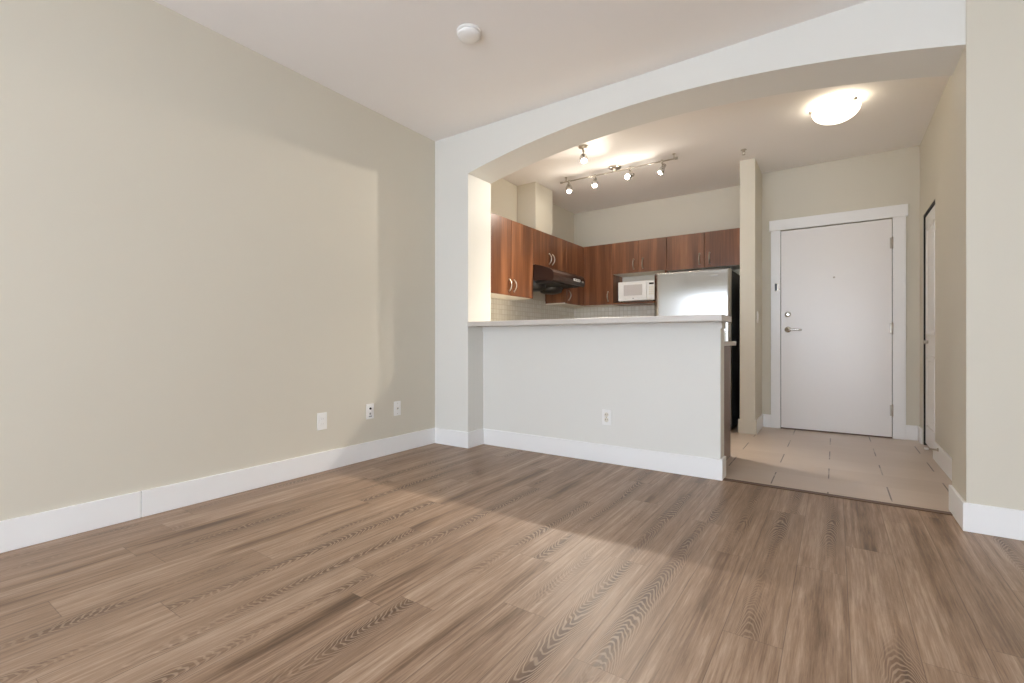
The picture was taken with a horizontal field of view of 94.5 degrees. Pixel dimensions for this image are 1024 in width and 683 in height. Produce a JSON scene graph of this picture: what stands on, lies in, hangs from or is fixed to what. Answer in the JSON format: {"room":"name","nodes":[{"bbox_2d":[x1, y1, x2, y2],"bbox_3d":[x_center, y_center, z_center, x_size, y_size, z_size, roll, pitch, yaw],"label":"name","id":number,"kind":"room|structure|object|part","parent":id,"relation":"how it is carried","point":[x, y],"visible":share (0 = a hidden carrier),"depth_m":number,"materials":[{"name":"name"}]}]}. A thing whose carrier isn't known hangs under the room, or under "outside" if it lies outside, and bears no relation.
{"room":"empty living room","nodes":[
{"label":"empty living room","id":0,"kind":"room"},
{"bbox_2d":[0,0,434,520],"bbox_3d":[-2.345,-0.440,1.868,0.100,2.680,5.840,0,0,34],"label":"wall","id":1,"kind":"structure","parent":0,"point":[210,249],"depth_m":2.58,"materials":[{"name":"beige paint"}]},
{"bbox_2d":[0,428,434,552],"bbox_3d":[-2.312,0.833,1.815,0.014,0.135,5.790,0,0,34],"label":"baseboard","id":2,"kind":"structure","parent":1,"relation":"attached to","point":[156,500],"depth_m":2.56,"materials":[{"name":"white paint"}]},
{"bbox_2d":[317,412,326,430],"bbox_3d":[-1.315,0.553,3.279,0.009,0.118,0.074,0,0,34],"label":"wall outlet","id":3,"kind":"object","parent":1,"relation":"attached to","point":[321,417],"visible":1,"depth_m":3.27,"materials":[{"name":"white plastic"}]},
{"bbox_2d":[320,416,324,425],"bbox_3d":[-1.313,0.553,3.277,0.003,0.067,0.033,0,0,34],"label":"receptacle","id":4,"kind":"object","parent":3,"relation":"attached to","point":[322,418],"depth_m":3.28,"materials":[{"name":"grey plastic"}]},
{"bbox_2d":[366,403,373,418],"bbox_3d":[-1.081,0.534,3.614,0.018,0.116,0.072,0,0,34],"label":"cable jack","id":5,"kind":"object","parent":1,"relation":"attached to","point":[369,407],"visible":1,"depth_m":3.61,"materials":[{"name":"white plastic"}]},
{"bbox_2d":[394,401,400,415],"bbox_3d":[-0.931,0.543,3.842,0.010,0.116,0.072,0,0,34],"label":"phone jack","id":6,"kind":"object","parent":1,"relation":"attached to","point":[397,404],"visible":1,"depth_m":3.84,"materials":[{"name":"white plastic"}]},
{"bbox_2d":[0,425,1023,682],"bbox_3d":[0.628,0.960,1.629,5.600,0.120,8.800,0,0,34],"label":"floor","id":7,"kind":"structure","parent":0,"point":[435,562],"depth_m":1.78,"materials":[{"name":"brown wood"}]},
{"bbox_2d":[655,267,739,429],"bbox_3d":[2.048,0.080,5.181,0.756,1.640,0.823,0,0,34],"label":"refrigerator","id":8,"kind":"object","parent":7,"relation":"on","point":[713,291],"visible":0.41,"depth_m":4.88,"materials":[{"name":"grey metal"}]},
{"bbox_3d":[1.863,-0.481,4.909,0.755,0.493,0.071,0,0,32],"label":"freezer door","id":9,"kind":"part","parent":8,"relation":"part of","materials":[{"name":"silver metal"}]},
{"bbox_2d":[724,346,730,460],"bbox_3d":[0.934,0.466,3.898,1.500,0.868,0.648,0,0,34],"label":"base cabinet","id":10,"kind":"object","parent":7,"relation":"on","point":[727,349],"visible":0.06,"depth_m":3.61,"materials":[{"name":"brown wood"}]},
{"bbox_2d":[724,341,735,345],"bbox_3d":[0.935,0.015,3.888,1.560,0.034,0.634,0,0,34],"label":"countertop","id":11,"kind":"structure","parent":10,"relation":"on","point":[726,343],"depth_m":3.49,"materials":[{"name":"grey laminate"}]},
{"bbox_2d":[723,478,952,515],"bbox_3d":[1.833,0.897,2.771,1.102,0.006,0.045,0,0,34],"label":"trim","id":12,"kind":"structure","parent":7,"relation":"on","point":[724,479],"depth_m":2.71,"materials":[{"name":"brown wood"}]},
{"bbox_2d":[491,178,573,320],"bbox_3d":[0.146,-0.440,5.616,0.108,2.680,2.620,0,0,34],"label":"wall","id":13,"kind":"structure","parent":0,"point":[503,192],"depth_m":5.47,"materials":[{"name":"beige paint"}]},
{"bbox_2d":[491,213,532,299],"bbox_3d":[-0.112,-0.845,4.854,0.339,0.766,0.828,0,0,34],"label":"upper cabinet","id":14,"kind":"object","parent":13,"relation":"attached to","point":[511,241],"visible":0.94,"depth_m":4.78,"materials":[{"name":"brown wood"}]},
{"bbox_3d":[-0.129,-0.846,4.614,0.019,0.763,0.411,0,0,34],"label":"cabinet door","id":15,"kind":"part","parent":14,"relation":"part of","materials":[{"name":"brown wood"}]},
{"bbox_3d":[-0.136,-0.468,4.870,0.281,0.012,0.828,0,0,34],"label":"underside panel","id":16,"kind":"part","parent":14,"relation":"part of","materials":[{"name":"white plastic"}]},
{"bbox_3d":[0.105,-0.846,4.957,0.019,0.763,0.411,0,0,34],"label":"cabinet door","id":17,"kind":"part","parent":14,"relation":"part of","materials":[{"name":"brown wood"}]},
{"bbox_2d":[533,228,565,271],"bbox_3d":[0.338,-1.033,5.512,0.339,0.390,0.763,0,0,34],"label":"upper cabinet","id":18,"kind":"object","parent":13,"relation":"attached to","point":[549,251],"visible":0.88,"depth_m":5.39,"materials":[{"name":"brown wood"}]},
{"bbox_3d":[0.330,-1.034,5.286,0.019,0.387,0.378,0,0,34],"label":"cabinet door","id":19,"kind":"part","parent":18,"relation":"part of","materials":[{"name":"brown wood"}]},
{"bbox_3d":[0.545,-1.034,5.602,0.019,0.387,0.379,0,0,34],"label":"cabinet door","id":20,"kind":"part","parent":18,"relation":"part of","materials":[{"name":"brown wood"}]},
{"bbox_2d":[533,264,584,294],"bbox_3d":[0.429,-0.700,5.450,0.561,0.272,0.755,0,0,34],"label":"range hood","id":21,"kind":"object","parent":18,"relation":"attached to","point":[546,280],"visible":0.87,"depth_m":5.20,"materials":[{"name":"brown metal"}]},
{"bbox_2d":[545,241,591,307],"bbox_3d":[0.779,-0.845,6.158,0.339,0.766,0.798,0,0,34],"label":"upper cabinet","id":22,"kind":"object","parent":13,"relation":"attached to","point":[570,297],"visible":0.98,"depth_m":5.91,"materials":[{"name":"brown wood"}]},
{"bbox_3d":[0.755,-0.468,6.175,0.281,0.012,0.798,0,0,34],"label":"underside panel","id":23,"kind":"part","parent":22,"relation":"part of","materials":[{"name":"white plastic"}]},
{"bbox_3d":[0.789,-0.846,5.959,0.019,0.763,0.478,0,0,34],"label":"cabinet door","id":24,"kind":"part","parent":22,"relation":"part of","materials":[{"name":"brown wood"}]},
{"bbox_2d":[517,182,552,235],"bbox_3d":[0.270,-1.505,5.498,0.245,0.550,0.385,0,0,34],"label":"chase","id":25,"kind":"structure","parent":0,"point":[534,200],"depth_m":5.36,"materials":[{"name":"beige paint"}]},
{"bbox_2d":[153,0,948,213],"bbox_3d":[0.641,-1.840,1.560,5.700,0.120,8.900,0,0,34],"label":"ceiling","id":26,"kind":"structure","parent":0,"point":[406,62],"depth_m":3.11,"materials":[{"name":"white paint"}]},
{"bbox_2d":[457,23,481,43],"bbox_3d":[-0.246,-1.760,2.717,0.144,0.039,0.144,0,0,34],"label":"smoke detector","id":27,"kind":"object","parent":26,"relation":"attached to","point":[469,33],"visible":1,"depth_m":2.68,"materials":[{"name":"white plastic"}]},
{"bbox_3d":[-0.246,-1.774,2.717,0.144,0.013,0.144,0,0,34],"label":"mounting plate","id":28,"kind":"part","parent":27,"relation":"part of","materials":[{"name":"white plastic"}]},
{"bbox_2d":[578,144,587,163],"bbox_3d":[0.651,-1.700,4.314,0.090,0.160,0.091,0,0,34],"label":"light","id":29,"kind":"object","parent":26,"relation":"attached to","point":[583,147],"visible":1,"depth_m":4.29,"materials":[{"name":"silver metal"}]},
{"bbox_2d":[560,153,677,192],"bbox_3d":[1.048,-1.692,4.818,1.251,0.175,0.124,0,0,34],"label":"track light","id":30,"kind":"object","parent":26,"relation":"attached to","point":[615,168],"visible":1,"depth_m":4.78,"materials":[{"name":"silver metal"}]},
{"bbox_3d":[1.048,-1.732,4.818,1.251,0.024,0.023,0,0,34],"label":"rail","id":31,"kind":"part","parent":30,"relation":"part of","materials":[{"name":"silver metal"}]},
{"bbox_2d":[809,94,860,124],"bbox_3d":[2.410,-1.708,3.535,0.321,0.144,0.321,0,0,34],"label":"ceiling light","id":32,"kind":"object","parent":26,"relation":"attached to","point":[837,109],"visible":1,"depth_m":3.44,"materials":[{"name":"white glass"}]},
{"bbox_2d":[483,328,723,458],"bbox_3d":[0.584,0.387,3.670,1.946,1.026,0.120,0,0,34],"label":"wall","id":33,"kind":"structure","parent":0,"point":[662,389],"depth_m":3.49,"materials":[{"name":"paint"}]},
{"bbox_2d":[467,314,731,326],"bbox_3d":[0.537,-0.146,3.555,1.995,0.040,0.322,0,0,34],"label":"countertop","id":34,"kind":"structure","parent":33,"relation":"on","point":[710,317],"depth_m":3.30,"materials":[{"name":"grey laminate"}]},
{"bbox_2d":[484,429,722,480],"bbox_3d":[0.558,0.833,3.607,1.946,0.135,0.014,0,0,34],"label":"baseboard","id":35,"kind":"structure","parent":33,"relation":"attached to","point":[703,467],"depth_m":3.48,"materials":[{"name":"white paint"}]},
{"bbox_2d":[482,322,725,331],"bbox_3d":[0.586,-0.105,3.661,1.958,0.041,0.132,0,0,34],"label":"trim","id":36,"kind":"structure","parent":33,"relation":"attached to","point":[701,325],"depth_m":3.47,"materials":[{"name":"paint"}]},
{"bbox_2d":[602,409,610,424],"bbox_3d":[0.702,0.562,3.511,0.072,0.116,0.010,0,0,34],"label":"wall outlet","id":37,"kind":"object","parent":33,"relation":"attached to","point":[606,414],"visible":1,"depth_m":3.51,"materials":[{"name":"white plastic"}]},
{"bbox_2d":[721,456,725,478],"bbox_3d":[1.393,0.833,3.117,0.014,0.135,0.120,0,0,34],"label":"baseboard","id":38,"kind":"structure","parent":33,"relation":"attached to","point":[724,457],"depth_m":3.11,"materials":[{"name":"white paint"}]},
{"bbox_2d":[574,186,739,318],"bbox_3d":[1.867,-0.440,5.962,2.360,2.680,0.108,0,0,34],"label":"wall","id":39,"kind":"structure","parent":0,"point":[719,209],"depth_m":5.98,"materials":[{"name":"beige paint"}]},
{"bbox_2d":[584,244,616,306],"bbox_3d":[1.171,-0.845,6.157,0.384,0.766,0.369,0,0,34],"label":"upper cabinet","id":40,"kind":"object","parent":39,"relation":"attached to","point":[598,258],"visible":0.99,"depth_m":6.04,"materials":[{"name":"brown wood"}]},
{"bbox_3d":[1.187,-0.468,6.181,0.384,0.012,0.311,0,0,34],"label":"underside panel","id":41,"kind":"part","parent":40,"relation":"part of","materials":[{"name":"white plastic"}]},
{"bbox_2d":[612,237,669,305],"bbox_3d":[1.612,-0.845,5.856,0.680,0.766,0.369,0,0,34],"label":"upper cabinet","id":42,"kind":"object","parent":39,"relation":"attached to","point":[639,260],"visible":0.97,"depth_m":5.77,"materials":[{"name":"brown wood"}]},
{"bbox_3d":[1.350,-0.660,6.059,0.018,0.356,0.329,0,0,34],"label":"panel","id":43,"kind":"part","parent":42,"relation":"part of","materials":[{"name":"brown wood"}]},
{"bbox_3d":[1.394,-1.034,5.839,0.337,0.387,0.019,0,0,34],"label":"cabinet door","id":44,"kind":"part","parent":42,"relation":"part of","materials":[{"name":"brown wood"}]},
{"bbox_2d":[612,301,654,305],"bbox_3d":[1.623,-0.472,5.872,0.680,0.020,0.329,0,0,34],"label":"shelf","id":45,"kind":"object","parent":42,"relation":"attached to","point":[617,303],"depth_m":5.90,"materials":[{"name":"brown wood"}]},
{"bbox_2d":[618,280,654,302],"bbox_3d":[1.592,-0.605,5.833,0.460,0.245,0.340,0,0,34],"label":"microwave","id":46,"kind":"object","parent":42,"relation":"on","point":[634,291],"visible":0.91,"depth_m":5.70,"materials":[{"name":"white plastic"}]},
{"bbox_3d":[1.652,-0.611,5.604,0.103,0.233,0.021,0,0,34],"label":"control panel","id":47,"kind":"part","parent":46,"relation":"part of","materials":[{"name":"white plastic"}]},
{"bbox_3d":[1.713,-0.660,6.003,0.644,0.356,0.011,0,0,34],"label":"panel","id":48,"kind":"part","parent":42,"relation":"part of","materials":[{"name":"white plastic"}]},
{"bbox_3d":[1.628,-0.844,5.879,0.680,0.012,0.311,0,0,34],"label":"underside panel","id":49,"kind":"part","parent":42,"relation":"part of","materials":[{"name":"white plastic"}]},
{"bbox_3d":[1.676,-1.034,5.647,0.337,0.387,0.019,0,0,34],"label":"cabinet door","id":50,"kind":"part","parent":42,"relation":"part of","materials":[{"name":"brown wood"}]},
{"bbox_2d":[667,228,739,272],"bbox_3d":[2.241,-1.027,5.426,0.840,0.402,0.369,0,0,34],"label":"upper cabinet","id":51,"kind":"object","parent":39,"relation":"attached to","point":[720,249],"visible":0.94,"depth_m":5.32,"materials":[{"name":"brown wood"}]},
{"bbox_3d":[1.990,-1.028,5.432,0.416,0.399,0.019,0,0,34],"label":"cabinet door","id":52,"kind":"part","parent":51,"relation":"part of","materials":[{"name":"brown wood"}]},
{"bbox_3d":[2.257,-0.832,5.450,0.840,0.012,0.311,0,0,34],"label":"underside panel","id":53,"kind":"part","parent":51,"relation":"part of","materials":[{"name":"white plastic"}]},
{"bbox_3d":[2.338,-1.028,5.195,0.418,0.399,0.019,0,0,34],"label":"cabinet door","id":54,"kind":"part","parent":51,"relation":"part of","materials":[{"name":"brown wood"}]},
{"bbox_2d":[435,0,965,431],"bbox_3d":[0.799,-0.440,3.390,3.536,2.680,0.320,0,0,34],"label":"archway","id":55,"kind":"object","parent":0,"point":[871,40],"depth_m":3.30,"materials":[{"name":"paint"}]},
{"bbox_2d":[435,428,468,447],"bbox_3d":[-0.521,0.833,4.089,0.380,0.135,0.014,0,0,34],"label":"baseboard","id":56,"kind":"structure","parent":55,"relation":"attached to","point":[442,436],"depth_m":4.07,"materials":[{"name":"white paint"}]},
{"bbox_2d":[469,428,483,447],"bbox_3d":[-0.307,0.833,4.078,0.014,0.135,0.210,0,0,34],"label":"baseboard","id":57,"kind":"object","parent":55,"relation":"attached to","point":[476,437],"visible":1,"depth_m":4.07,"materials":[{"name":"white paint"}]},
{"bbox_2d":[949,485,964,527],"bbox_3d":[2.250,0.833,2.392,0.014,0.135,0.332,0,0,34],"label":"baseboard","id":58,"kind":"structure","parent":55,"relation":"attached to","point":[955,500],"depth_m":2.39,"materials":[{"name":"white paint"}]},
{"bbox_2d":[740,158,761,419],"bbox_3d":[2.531,-0.440,4.962,0.135,2.680,0.810,0,0,34],"label":"wall column","id":59,"kind":"structure","parent":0,"point":[750,172],"depth_m":4.64,"materials":[{"name":"beige paint"}]},
{"bbox_2d":[738,419,756,434],"bbox_3d":[2.299,0.833,4.621,0.163,0.135,0.014,0,0,34],"label":"baseboard","id":60,"kind":"structure","parent":59,"relation":"attached to","point":[744,426],"depth_m":4.61,"materials":[{"name":"beige paint"}]},
{"bbox_2d":[762,145,919,425],"bbox_3d":[3.248,-0.440,4.672,1.376,2.680,0.120,0,0,34],"label":"wall","id":61,"kind":"structure","parent":0,"point":[887,178],"depth_m":4.56,"materials":[{"name":"beige paint"}]},
{"bbox_2d":[756,414,762,432],"bbox_3d":[2.508,0.833,4.796,0.014,0.135,0.510,0,0,34],"label":"baseboard","id":62,"kind":"structure","parent":61,"relation":"attached to","point":[759,419],"depth_m":4.76,"materials":[{"name":"white paint"}]},
{"bbox_2d":[763,414,770,426],"bbox_3d":[2.683,0.833,4.977,0.071,0.135,0.014,0,0,34],"label":"baseboard","id":63,"kind":"structure","parent":61,"relation":"attached to","point":[766,417],"depth_m":4.97,"materials":[{"name":"white paint"}]},
{"bbox_2d":[781,219,892,437],"bbox_3d":[3.158,-0.120,4.638,0.908,2.039,0.101,0,0,34],"label":"door","id":64,"kind":"structure","parent":61,"relation":"in","point":[837,324],"depth_m":4.62,"materials":[{"name":"white paint"}]},
{"bbox_3d":[2.860,-0.122,4.815,0.156,0.062,0.057,0,0,34],"label":"lever handle","id":65,"kind":"part","parent":64,"relation":"part of","materials":[{"name":"silver metal"}]},
{"bbox_2d":[769,204,907,439],"bbox_3d":[3.159,-0.179,4.641,1.121,2.158,0.032,0,0,34],"label":"trim","id":66,"kind":"structure","parent":61,"relation":"attached to","point":[898,213],"depth_m":4.39,"materials":[{"name":"white paint"}]},
{"bbox_2d":[906,425,917,440],"bbox_3d":[3.649,0.833,4.317,0.084,0.135,0.014,0,0,34],"label":"baseboard","id":67,"kind":"structure","parent":61,"relation":"attached to","point":[911,430],"depth_m":4.31,"materials":[{"name":"white paint"}]},
{"bbox_2d":[920,76,951,457],"bbox_3d":[3.115,-0.440,3.346,0.100,2.680,2.260,0,0,34],"label":"wall","id":68,"kind":"structure","parent":0,"point":[936,143],"depth_m":3.45,"materials":[{"name":"beige paint"}]},
{"bbox_2d":[918,426,922,443],"bbox_3d":[3.646,0.833,4.225,0.014,0.135,0.170,0,0,34],"label":"baseboard","id":69,"kind":"structure","parent":68,"relation":"attached to","point":[920,430],"depth_m":4.16,"materials":[{"name":"white paint"}]},
{"bbox_2d":[923,205,934,450],"bbox_3d":[3.425,-0.098,3.867,0.068,1.960,0.582,0,0,34],"label":"door","id":70,"kind":"structure","parent":68,"relation":"in","point":[930,218],"depth_m":3.86,"materials":[{"name":"white paint"}]},
{"bbox_3d":[3.426,-0.505,3.872,0.010,0.910,0.400,0,0,34],"label":"panel","id":71,"kind":"part","parent":70,"relation":"part of","materials":[{"name":"white paint"}]},
{"bbox_3d":[3.426,0.425,3.872,0.010,0.610,0.400,0,0,34],"label":"panel","id":72,"kind":"part","parent":70,"relation":"part of","materials":[{"name":"white paint"}]},
{"bbox_2d":[924,200,934,444],"bbox_3d":[3.461,-0.100,3.855,0.091,2.000,0.610,0,0,34],"label":"trim","id":73,"kind":"structure","parent":68,"relation":"attached to","point":[933,203],"depth_m":4.11,"materials":[{"name":"white wood"}]},
{"bbox_2d":[924,447,938,451],"bbox_3d":[3.068,0.788,3.463,0.080,0.026,0.026,0,0,34],"label":"door stop","id":74,"kind":"object","parent":68,"relation":"attached to","point":[925,448],"visible":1,"depth_m":3.46,"materials":[{"name":"silver metal"}]},
{"bbox_2d":[933,441,951,480],"bbox_3d":[2.842,0.833,3.048,0.014,0.135,1.420,0,0,34],"label":"baseboard","id":75,"kind":"structure","parent":68,"relation":"attached to","point":[941,458],"depth_m":3.28,"materials":[{"name":"white paint"}]},
{"bbox_2d":[952,0,1023,509],"bbox_3d":[3.033,-0.440,1.857,1.884,2.680,0.332,0,0,34],"label":"wall pier","id":76,"kind":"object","parent":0,"point":[988,75],"visible":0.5,"depth_m":2.21,"materials":[{"name":"beige paint"}]},
{"bbox_2d":[962,502,1023,540],"bbox_3d":[2.930,0.833,1.718,1.898,0.135,0.014,0,0,34],"label":"baseboard","id":77,"kind":"object","parent":76,"relation":"attached to","point":[976,518],"visible":1,"depth_m":2.19,"materials":[{"name":"white paint"}]}
]}

